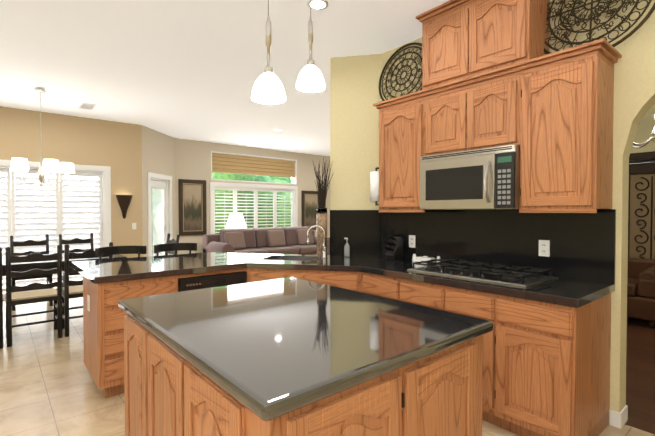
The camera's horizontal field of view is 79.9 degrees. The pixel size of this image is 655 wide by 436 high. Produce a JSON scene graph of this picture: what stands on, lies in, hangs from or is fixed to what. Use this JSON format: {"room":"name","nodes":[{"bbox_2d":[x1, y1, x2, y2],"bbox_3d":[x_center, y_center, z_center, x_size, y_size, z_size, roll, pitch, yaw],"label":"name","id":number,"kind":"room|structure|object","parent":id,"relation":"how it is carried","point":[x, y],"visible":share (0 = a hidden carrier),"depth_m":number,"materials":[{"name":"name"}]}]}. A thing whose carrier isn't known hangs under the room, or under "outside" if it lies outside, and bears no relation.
{"room":"kitchen","nodes":[
{"label":"kitchen","id":0,"kind":"room"},
{"bbox_2d":[0,159,110,246],"bbox_3d":[-4.982,0.189,6.168,2.770,2.180,0.172,-1,1,-40],"label":"window","id":1,"kind":"structure","parent":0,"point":[105,171],"depth_m":6.94,"materials":[{"name":"white wood"}]},
{"bbox_2d":[0,168,102,299],"bbox_3d":[-4.989,0.248,6.177,2.522,2.055,0.075,-1,1,-40],"label":"blinds","id":2,"kind":"object","parent":1,"relation":"attached to","point":[11,184],"visible":0.52,"depth_m":6.49,"materials":[{"name":"white"}]},
{"bbox_2d":[116,195,132,218],"bbox_3d":[-3.674,-0.203,7.100,0.280,0.430,0.119,-1,1,-40],"label":"wall sconce","id":3,"kind":"object","parent":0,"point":[124,201],"visible":0.98,"depth_m":7.09,"materials":[{"name":"brown metal"}]},
{"bbox_2d":[132,125,191,257],"bbox_3d":[-3.445,-0.255,8.083,0.861,3.000,0.780,-1,1,-40],"label":"wall","id":4,"kind":"structure","parent":0,"point":[153,151],"depth_m":7.67,"materials":[{"name":"beige paint"}]},
{"bbox_2d":[151,178,168,255],"bbox_3d":[-3.490,0.223,8.019,0.105,2.047,0.776,0,1,5],"label":"patio door","id":5,"kind":"structure","parent":4,"relation":"in","point":[161,185],"depth_m":8.10,"materials":[{"name":"white"}]},
{"bbox_2d":[147,172,172,256],"bbox_3d":[-3.412,0.177,8.012,0.689,2.140,0.689,-1,1,-40],"label":"door frame","id":6,"kind":"structure","parent":4,"relation":"in","point":[150,175],"depth_m":7.60,"materials":[{"name":"white wood"}]},
{"bbox_2d":[0,0,449,155],"bbox_3d":[-0.342,-1.742,4.447,11.800,0.100,10.600,-1,1,-40],"label":"ceiling","id":7,"kind":"structure","parent":0,"point":[188,69],"depth_m":4.08,"materials":[{"name":"white paint"}]},
{"bbox_2d":[10,88,74,186],"bbox_3d":[-3.758,-1.058,5.171,0.702,1.291,0.728,-1,1,-40],"label":"dining chandelier","id":8,"kind":"object","parent":7,"relation":"hanging from","point":[47,166],"visible":1,"depth_m":5.10,"materials":[{"name":"white glass"}]},
{"bbox_2d":[79,103,95,109],"bbox_3d":[-3.688,-1.712,6.006,0.180,0.014,0.360,-1,1,-40],"label":"ceiling vent","id":9,"kind":"object","parent":7,"relation":"in","point":[88,106],"visible":1,"depth_m":5.98,"materials":[{"name":"white"}]},
{"bbox_2d":[251,0,285,103],"bbox_3d":[-0.287,-1.111,1.898,0.168,1.068,0.168,-1,1,-40],"label":"pendant light","id":10,"kind":"object","parent":7,"relation":"hanging from","point":[268,88],"visible":1,"depth_m":1.87,"materials":[{"name":"white glass"}]},
{"bbox_2d":[296,0,324,91],"bbox_3d":[-0.096,-1.197,2.228,0.168,0.908,0.168,-1,1,-40],"label":"pendant light","id":11,"kind":"object","parent":7,"relation":"hanging from","point":[310,78],"visible":1,"depth_m":2.20,"materials":[{"name":"white glass"}]},
{"bbox_2d":[307,0,327,9],"bbox_3d":[-0.076,-1.664,3.049,0.167,0.006,0.170,-1,1,-40],"label":"recessed light","id":12,"kind":"object","parent":7,"relation":"in","point":[319,4],"depth_m":3.05,"materials":[{"name":"white glass"}]},
{"bbox_2d":[632,115,654,147],"bbox_3d":[2.819,-1.106,3.304,0.786,1.129,0.795,-1,1,-40],"label":"chandelier","id":13,"kind":"object","parent":7,"relation":"hanging from","point":[652,136],"visible":0.12,"depth_m":3.31,"materials":[{"name":"silver metal"}]},
{"bbox_2d":[188,140,323,252],"bbox_3d":[-1.486,-0.294,10.347,5.644,3.000,0.150,-1,1,-40],"label":"wall","id":14,"kind":"structure","parent":0,"point":[199,159],"depth_m":9.65,"materials":[{"name":"beige paint"}]},
{"bbox_2d":[178,179,206,235],"bbox_3d":[-3.061,-0.239,8.892,0.630,1.260,0.035,-1,1,-40],"label":"picture frame","id":15,"kind":"object","parent":14,"relation":"attached to","point":[192,209],"visible":0.94,"depth_m":8.89,"materials":[{"name":"brown wood"}]},
{"bbox_2d":[210,151,297,233],"bbox_3d":[-1.836,-0.428,10.034,2.520,2.318,0.172,-1,1,-40],"label":"window","id":16,"kind":"structure","parent":14,"relation":"in","point":[212,184],"depth_m":9.90,"materials":[{"name":"white wood"}]},
{"bbox_2d":[212,153,294,177],"bbox_3d":[-1.819,-1.324,9.998,2.400,0.452,0.025,-1,1,-40],"label":"roman shade","id":17,"kind":"object","parent":16,"relation":"attached to","point":[227,163],"visible":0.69,"depth_m":9.91,"materials":[{"name":"fabric"}]},
{"bbox_2d":[214,187,292,233],"bbox_3d":[-1.843,-0.064,10.049,2.312,1.386,0.084,-1,1,-40],"label":"blinds","id":18,"kind":"object","parent":16,"relation":"attached to","point":[256,206],"visible":0.65,"depth_m":10.04,"materials":[{"name":"white wood"}]},
{"bbox_2d":[302,191,318,229],"bbox_3d":[-0.456,-0.217,11.093,0.670,1.100,0.035,-1,1,-40],"label":"picture frame","id":19,"kind":"object","parent":14,"relation":"attached to","point":[309,207],"visible":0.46,"depth_m":11.05,"materials":[{"name":"brown wood"}]},
{"bbox_2d":[0,285,654,435],"bbox_3d":[-0.342,1.358,4.501,11.800,0.100,10.600,-1,1,-40],"label":"floor","id":20,"kind":"structure","parent":0,"point":[48,386],"depth_m":3.04,"materials":[{"name":"beige tile"}]},
{"bbox_2d":[0,247,2,348],"bbox_3d":[-3.590,0.804,3.950,0.476,1.028,0.533,-1,1,-40],"label":"dining chair","id":21,"kind":"object","parent":20,"relation":"on","point":[1,314],"visible":1,"depth_m":3.94,"materials":[{"name":"black paint"}]},
{"bbox_2d":[10,234,52,310],"bbox_3d":[-4.369,0.772,5.770,0.476,1.028,0.533,-1,1,-40],"label":"dining chair","id":22,"kind":"object","parent":20,"relation":"on","point":[49,277],"visible":0.48,"depth_m":5.82,"materials":[{"name":"black paint"}]},
{"bbox_2d":[5,244,61,346],"bbox_3d":[-3.208,0.798,4.273,0.476,1.028,0.533,-1,1,-40],"label":"dining chair","id":23,"kind":"object","parent":20,"relation":"on","point":[54,295],"visible":1,"depth_m":4.13,"materials":[{"name":"black paint"}]},
{"bbox_2d":[2,252,126,275],"bbox_3d":[-4.000,0.914,4.871,2.500,0.775,1.100,-1,1,-40],"label":"dining table","id":24,"kind":"object","parent":20,"relation":"on","point":[27,266],"visible":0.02,"depth_m":4.72,"materials":[{"name":"black paint"}]},
{"bbox_2d":[59,233,93,286],"bbox_3d":[-3.911,0.765,6.157,0.476,1.028,0.533,-1,1,-40],"label":"dining chair","id":25,"kind":"object","parent":20,"relation":"on","point":[76,241],"visible":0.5,"depth_m":6.29,"materials":[{"name":"black paint"}]},
{"bbox_2d":[62,242,112,336],"bbox_3d":[-2.830,0.792,4.592,0.476,1.028,0.533,-1,1,-40],"label":"dining chair","id":26,"kind":"object","parent":20,"relation":"on","point":[68,292],"visible":0.44,"depth_m":4.33,"materials":[{"name":"black paint"}]},
{"bbox_2d":[95,245,145,259],"bbox_3d":[-2.155,0.813,4.126,0.493,1.007,0.467,-1,1,-40],"label":"bar stool","id":27,"kind":"object","parent":20,"relation":"on","point":[100,252],"visible":0.29,"depth_m":4.28,"materials":[{"name":"black paint"}]},
{"bbox_2d":[83,275,182,397],"bbox_3d":[-1.630,0.895,3.232,0.565,0.870,0.682,-1,1,-40],"label":"base cabinet","id":28,"kind":"object","parent":20,"relation":"on","point":[103,325],"depth_m":2.88,"materials":[{"name":"brown wood"}]},
{"bbox_2d":[87,295,89,310],"bbox_3d":[-1.891,0.672,3.094,0.005,0.120,0.070,-1,1,-40],"label":"outlet","id":29,"kind":"object","parent":28,"relation":"attached to","point":[88,297],"depth_m":3.08,"materials":[{"name":"white plastic"}]},
{"bbox_2d":[178,271,246,291],"bbox_3d":[-1.152,0.887,3.576,0.600,0.803,0.613,-1,1,-40],"label":"dishwasher","id":30,"kind":"object","parent":28,"relation":"in","point":[203,282],"visible":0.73,"depth_m":3.32,"materials":[{"name":"black"}]},
{"bbox_2d":[124,314,147,435],"bbox_3d":[-0.500,0.912,2.232,1.102,0.870,0.531,-1,1,-40],"label":"base cabinet","id":31,"kind":"object","parent":20,"relation":"on","point":[135,335],"depth_m":1.88,"materials":[{"name":"brown wood"}]},
{"bbox_2d":[148,330,187,435],"bbox_3d":[-0.236,0.918,1.920,1.102,0.870,0.593,-1,1,-40],"label":"base cabinet","id":32,"kind":"object","parent":20,"relation":"on","point":[168,391],"depth_m":1.54,"materials":[{"name":"brown wood"}]},
{"bbox_2d":[165,233,179,254],"bbox_3d":[-2.620,0.767,6.035,0.533,1.028,0.476,-1,1,-40],"label":"dining chair","id":33,"kind":"object","parent":20,"relation":"on","point":[172,241],"visible":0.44,"depth_m":6.19,"materials":[{"name":"black paint"}]},
{"bbox_2d":[154,243,196,255],"bbox_3d":[-1.719,0.806,4.494,0.493,1.007,0.467,-1,1,-40],"label":"bar stool","id":34,"kind":"object","parent":20,"relation":"on","point":[190,247],"visible":0.38,"depth_m":4.66,"materials":[{"name":"black paint"}]},
{"bbox_2d":[215,260,290,273],"bbox_3d":[-0.459,0.877,4.236,1.301,0.870,0.660,-1,1,-40],"label":"base cabinet","id":35,"kind":"object","parent":20,"relation":"on","point":[244,269],"depth_m":3.46,"materials":[{"name":"brown wood"}]},
{"bbox_2d":[203,230,329,254],"bbox_3d":[-1.283,0.787,9.130,2.960,0.880,1.000,-1,1,-40],"label":"sofa","id":36,"kind":"object","parent":20,"relation":"on","point":[212,243],"visible":0.04,"depth_m":8.39,"materials":[{"name":"fabric"}]},
{"bbox_2d":[219,226,316,253],"bbox_3d":[-1.208,0.531,9.037,2.394,0.592,0.828,-1,1,-40],"label":"seat","id":37,"kind":"object","parent":36,"relation":"on","point":[256,240],"visible":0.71,"depth_m":8.93,"materials":[{"name":"fabric"}]},
{"bbox_2d":[224,229,313,249],"bbox_3d":[-1.281,0.482,9.083,2.340,0.395,0.225,-1,1,-40],"label":"throw pillows","id":38,"kind":"object","parent":36,"relation":"on","point":[236,241],"visible":0.9,"depth_m":9.02,"materials":[{"name":"fabric"}]},
{"bbox_2d":[247,260,366,292],"bbox_3d":[0.049,0.888,3.636,1.301,0.870,0.913,-1,1,-40],"label":"base cabinet","id":39,"kind":"object","parent":20,"relation":"on","point":[356,281],"depth_m":3.40,"materials":[{"name":"brown wood"}]},
{"bbox_2d":[188,335,482,435],"bbox_3d":[0.064,0.924,1.564,1.102,0.870,0.644,-1,1,-40],"label":"base cabinet","id":40,"kind":"object","parent":20,"relation":"on","point":[439,394],"depth_m":1.28,"materials":[{"name":"brown wood"}]},
{"bbox_2d":[118,277,492,421],"bbox_3d":[-0.200,0.458,1.869,1.130,0.048,1.490,-1,1,-40],"label":"countertop","id":41,"kind":"structure","parent":40,"relation":"on","point":[268,350],"depth_m":1.49,"materials":[{"name":"black stone"}]},
{"bbox_2d":[367,273,406,301],"bbox_3d":[0.696,0.893,3.361,0.668,0.870,0.458,-1,1,-40],"label":"base cabinet","id":42,"kind":"object","parent":20,"relation":"on","point":[394,288],"depth_m":3.10,"materials":[{"name":"brown wood"}]},
{"bbox_2d":[407,280,450,311],"bbox_3d":[0.930,0.898,3.083,0.668,0.870,0.531,-1,1,-40],"label":"base cabinet","id":43,"kind":"object","parent":20,"relation":"on","point":[430,295],"depth_m":2.80,"materials":[{"name":"brown wood"}]},
{"bbox_2d":[451,287,506,429],"bbox_3d":[1.177,0.903,2.791,0.668,0.870,0.496,-1,1,-40],"label":"base cabinet","id":44,"kind":"object","parent":20,"relation":"on","point":[482,305],"depth_m":2.46,"materials":[{"name":"brown wood"}]},
{"bbox_2d":[507,293,610,435],"bbox_3d":[1.413,0.908,2.512,0.668,0.870,0.508,-1,1,-40],"label":"base cabinet","id":45,"kind":"object","parent":20,"relation":"on","point":[545,369],"depth_m":2.25,"materials":[{"name":"brown wood"}]},
{"bbox_2d":[71,252,614,307],"bbox_3d":[-0.254,0.535,3.055,2.507,0.244,3.540,-1,1,-40],"label":"countertop","id":46,"kind":"structure","parent":45,"relation":"on","point":[569,292],"depth_m":3.20,"materials":[{"name":"black stone"}]},
{"bbox_2d":[307,225,327,257],"bbox_3d":[-0.096,0.234,3.927,0.145,0.326,0.191,-1,1,-40],"label":"faucet","id":47,"kind":"object","parent":46,"relation":"on","point":[324,244],"visible":1,"depth_m":3.91,"materials":[{"name":"silver metal"}]},
{"bbox_2d":[313,158,332,256],"bbox_3d":[-0.050,-0.114,4.030,0.215,1.017,0.220,-1,1,-40],"label":"vase","id":48,"kind":"object","parent":46,"relation":"on","point":[322,209],"visible":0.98,"depth_m":3.99,"materials":[{"name":"brown ceramic"}]},
{"bbox_2d":[344,238,349,256],"bbox_3d":[0.199,0.299,4.013,0.060,0.192,0.065,-1,1,-40],"label":"soap dispenser","id":49,"kind":"object","parent":46,"relation":"on","point":[346,250],"visible":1,"depth_m":3.99,"materials":[{"name":"white plastic"}]},
{"bbox_2d":[383,235,403,260],"bbox_3d":[0.619,0.282,3.723,0.212,0.237,0.100,-1,1,-40],"label":"knife block","id":50,"kind":"object","parent":46,"relation":"on","point":[394,248],"visible":1,"depth_m":3.71,"materials":[{"name":"black paint"}]},
{"bbox_2d":[414,256,434,263],"bbox_3d":[0.874,0.371,3.494,0.100,0.066,0.190,-1,1,-40],"label":"butter dish","id":51,"kind":"object","parent":46,"relation":"on","point":[422,258],"visible":0.69,"depth_m":3.47,"materials":[{"name":"white ceramic"}]},
{"bbox_2d":[412,254,440,261],"bbox_3d":[0.886,0.368,3.511,0.042,0.073,0.304,-1,1,-40],"label":"salt","id":52,"kind":"object","parent":46,"relation":"on","point":[414,257],"visible":0.62,"depth_m":3.59,"materials":[{"name":"white ceramic"}]},
{"bbox_2d":[407,258,557,286],"bbox_3d":[1.111,0.382,2.896,0.500,0.065,0.910,-1,1,-40],"label":"cooktop","id":53,"kind":"object","parent":46,"relation":"in","point":[524,277],"visible":1,"depth_m":2.76,"materials":[{"name":"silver metal"}]},
{"bbox_3d":[-2.168,0.832,9.403,1.450,0.780,0.360,-1,1,-40],"label":"console table","id":54,"kind":"object","parent":20,"relation":"on","visible":0},
{"bbox_2d":[226,213,246,228],"bbox_3d":[-2.187,0.167,9.376,0.510,0.550,0.510,-1,1,-40],"label":"table lamp","id":55,"kind":"object","parent":54,"relation":"on","point":[236,221],"visible":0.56,"depth_m":9.21,"materials":[{"name":"white fabric"}]},
{"bbox_2d":[324,54,379,237],"bbox_3d":[0.253,-0.185,4.110,0.300,3.000,0.522,-1,1,-40],"label":"wall","id":56,"kind":"structure","parent":0,"point":[354,80],"depth_m":4.08,"materials":[{"name":"beige paint"}]},
{"bbox_2d":[330,209,615,283],"bbox_3d":[0.931,0.169,3.320,0.346,0.478,2.425,-1,1,-40],"label":"backsplash","id":57,"kind":"structure","parent":56,"relation":"attached to","point":[583,246],"depth_m":3.09,"materials":[{"name":"stone"}]},
{"bbox_2d":[380,0,654,423],"bbox_3d":[1.798,-0.160,2.655,0.180,3.000,4.739,-1,1,-40],"label":"wall","id":58,"kind":"structure","parent":0,"point":[634,73],"depth_m":2.50,"materials":[{"name":"beige paint"}]},
{"bbox_2d":[379,42,421,100],"bbox_3d":[0.723,-1.358,3.716,0.119,0.614,0.622,-1,1,-40],"label":"wall art","id":59,"kind":"object","parent":58,"relation":"attached to","point":[391,58],"visible":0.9,"depth_m":3.74,"materials":[{"name":"brown metal"}]},
{"bbox_2d":[376,92,445,211],"bbox_3d":[0.753,-0.540,3.517,0.347,0.930,0.505,-1,1,-40],"label":"upper cabinet","id":60,"kind":"object","parent":58,"relation":"attached to","point":[402,122],"depth_m":3.39,"materials":[{"name":"brown wood"}]},
{"bbox_2d":[370,167,378,205],"bbox_3d":[0.475,-0.298,3.714,0.114,0.360,0.148,-1,1,-40],"label":"paper towel holder","id":61,"kind":"object","parent":60,"relation":"attached to","point":[374,185],"visible":0.5,"depth_m":3.68,"materials":[{"name":"white paper"}]},
{"bbox_2d":[409,235,414,247],"bbox_3d":[0.801,0.222,3.705,0.008,0.116,0.072,-1,1,-40],"label":"outlet","id":62,"kind":"object","parent":58,"relation":"attached to","point":[411,237],"depth_m":3.70,"materials":[{"name":"white plastic"}]},
{"bbox_2d":[417,0,480,91],"bbox_3d":[1.056,-1.329,3.136,0.357,0.569,0.488,-1,1,-40],"label":"upper cabinet","id":63,"kind":"object","parent":58,"relation":"attached to","point":[449,34],"depth_m":3.01,"materials":[{"name":"brown wood"}]},
{"bbox_2d":[425,80,472,155],"bbox_3d":[1.060,-0.751,3.150,0.347,0.495,0.449,-1,1,-40],"label":"upper cabinet","id":64,"kind":"object","parent":58,"relation":"attached to","point":[448,111],"depth_m":3.03,"materials":[{"name":"brown wood"}]},
{"bbox_2d":[473,68,520,149],"bbox_3d":[1.268,-0.746,2.903,0.347,0.495,0.449,-1,1,-40],"label":"upper cabinet","id":65,"kind":"object","parent":58,"relation":"attached to","point":[494,74],"depth_m":2.74,"materials":[{"name":"brown wood"}]},
{"bbox_2d":[420,144,519,208],"bbox_3d":[1.124,-0.283,3.001,0.446,0.430,0.764,-1,1,-40],"label":"microwave","id":66,"kind":"object","parent":65,"relation":"attached to","point":[486,178],"visible":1,"depth_m":2.83,"materials":[{"name":"silver metal"}]},
{"bbox_2d":[477,0,552,75],"bbox_3d":[1.290,-1.324,2.859,0.357,0.569,0.488,-1,1,-40],"label":"upper cabinet","id":67,"kind":"object","parent":58,"relation":"attached to","point":[510,33],"depth_m":2.68,"materials":[{"name":"brown wood"}]},
{"bbox_2d":[539,240,549,256],"bbox_3d":[1.556,0.217,2.811,0.008,0.116,0.072,-1,1,-40],"label":"outlet","id":68,"kind":"object","parent":58,"relation":"attached to","point":[544,247],"depth_m":2.81,"materials":[{"name":"white plastic"}]},
{"bbox_2d":[519,44,616,211],"bbox_3d":[1.556,-0.523,2.566,0.347,0.930,0.445,-1,1,-40],"label":"upper cabinet","id":69,"kind":"object","parent":58,"relation":"attached to","point":[567,101],"depth_m":2.42,"materials":[{"name":"brown wood"}]},
{"bbox_2d":[544,0,654,53],"bbox_3d":[1.717,-1.398,2.539,0.119,0.735,0.742,-1,1,-40],"label":"wall art","id":70,"kind":"object","parent":58,"relation":"attached to","point":[595,19],"visible":0.9,"depth_m":2.53,"materials":[{"name":"brown metal"}]},
{"bbox_2d":[610,405,627,428],"bbox_3d":[-0.339,1.258,4.502,11.488,0.100,10.296,-1,1,-40],"label":"baseboard","id":71,"kind":"structure","parent":58,"relation":"attached to","point":[618,419],"depth_m":2.52,"materials":[{"name":"white wood"}]},
{"bbox_2d":[628,151,654,259],"bbox_3d":[4.590,0.180,5.539,0.165,2.220,1.146,-1,1,-40],"label":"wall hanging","id":72,"kind":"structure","parent":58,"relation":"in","point":[641,221],"depth_m":5.61,"materials":[{"name":"brown wood"}]},
{"bbox_2d":[625,317,654,433],"bbox_3d":[3.731,1.374,3.574,4.075,0.100,3.925,-1,1,-40],"label":"floor","id":73,"kind":"structure","parent":0,"point":[640,375],"depth_m":3.30,"materials":[{"name":"brown wood"}]},
{"bbox_2d":[627,258,654,327],"bbox_3d":[3.878,0.927,5.140,0.860,0.740,0.860,-1,1,-40],"label":"sofa","id":74,"kind":"object","parent":73,"relation":"on","point":[641,289],"visible":0.31,"depth_m":4.69,"materials":[{"name":"brown leather"}]},
{"label":"outside","id":75,"kind":"structure","parent":0,"visible":0},
{"bbox_2d":[2,275,81,287],"bbox_3d":[-6.541,1.464,7.578,60.000,0.180,60.000,-1,1,-40],"label":"ground","id":76,"kind":"structure","parent":75,"point":[40,278],"depth_m":8.50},
{"bbox_2d":[0,188,98,252],"bbox_3d":[-9.879,0.317,7.441,10.750,2.120,0.270,-1,1,-40],"label":"fence","id":77,"kind":"object","parent":76,"relation":"on","point":[49,222],"depth_m":9.76,"materials":[{"name":"white"}]},
{"bbox_2d":[152,172,291,255],"bbox_3d":[-2.608,-0.415,12.797,6.387,4.010,3.856,-1,1,-40],"label":"hedge","id":78,"kind":"object","parent":76,"relation":"on","point":[232,176],"visible":0.15,"depth_m":11.57,"materials":[{"name":"green plant"}]}
]}

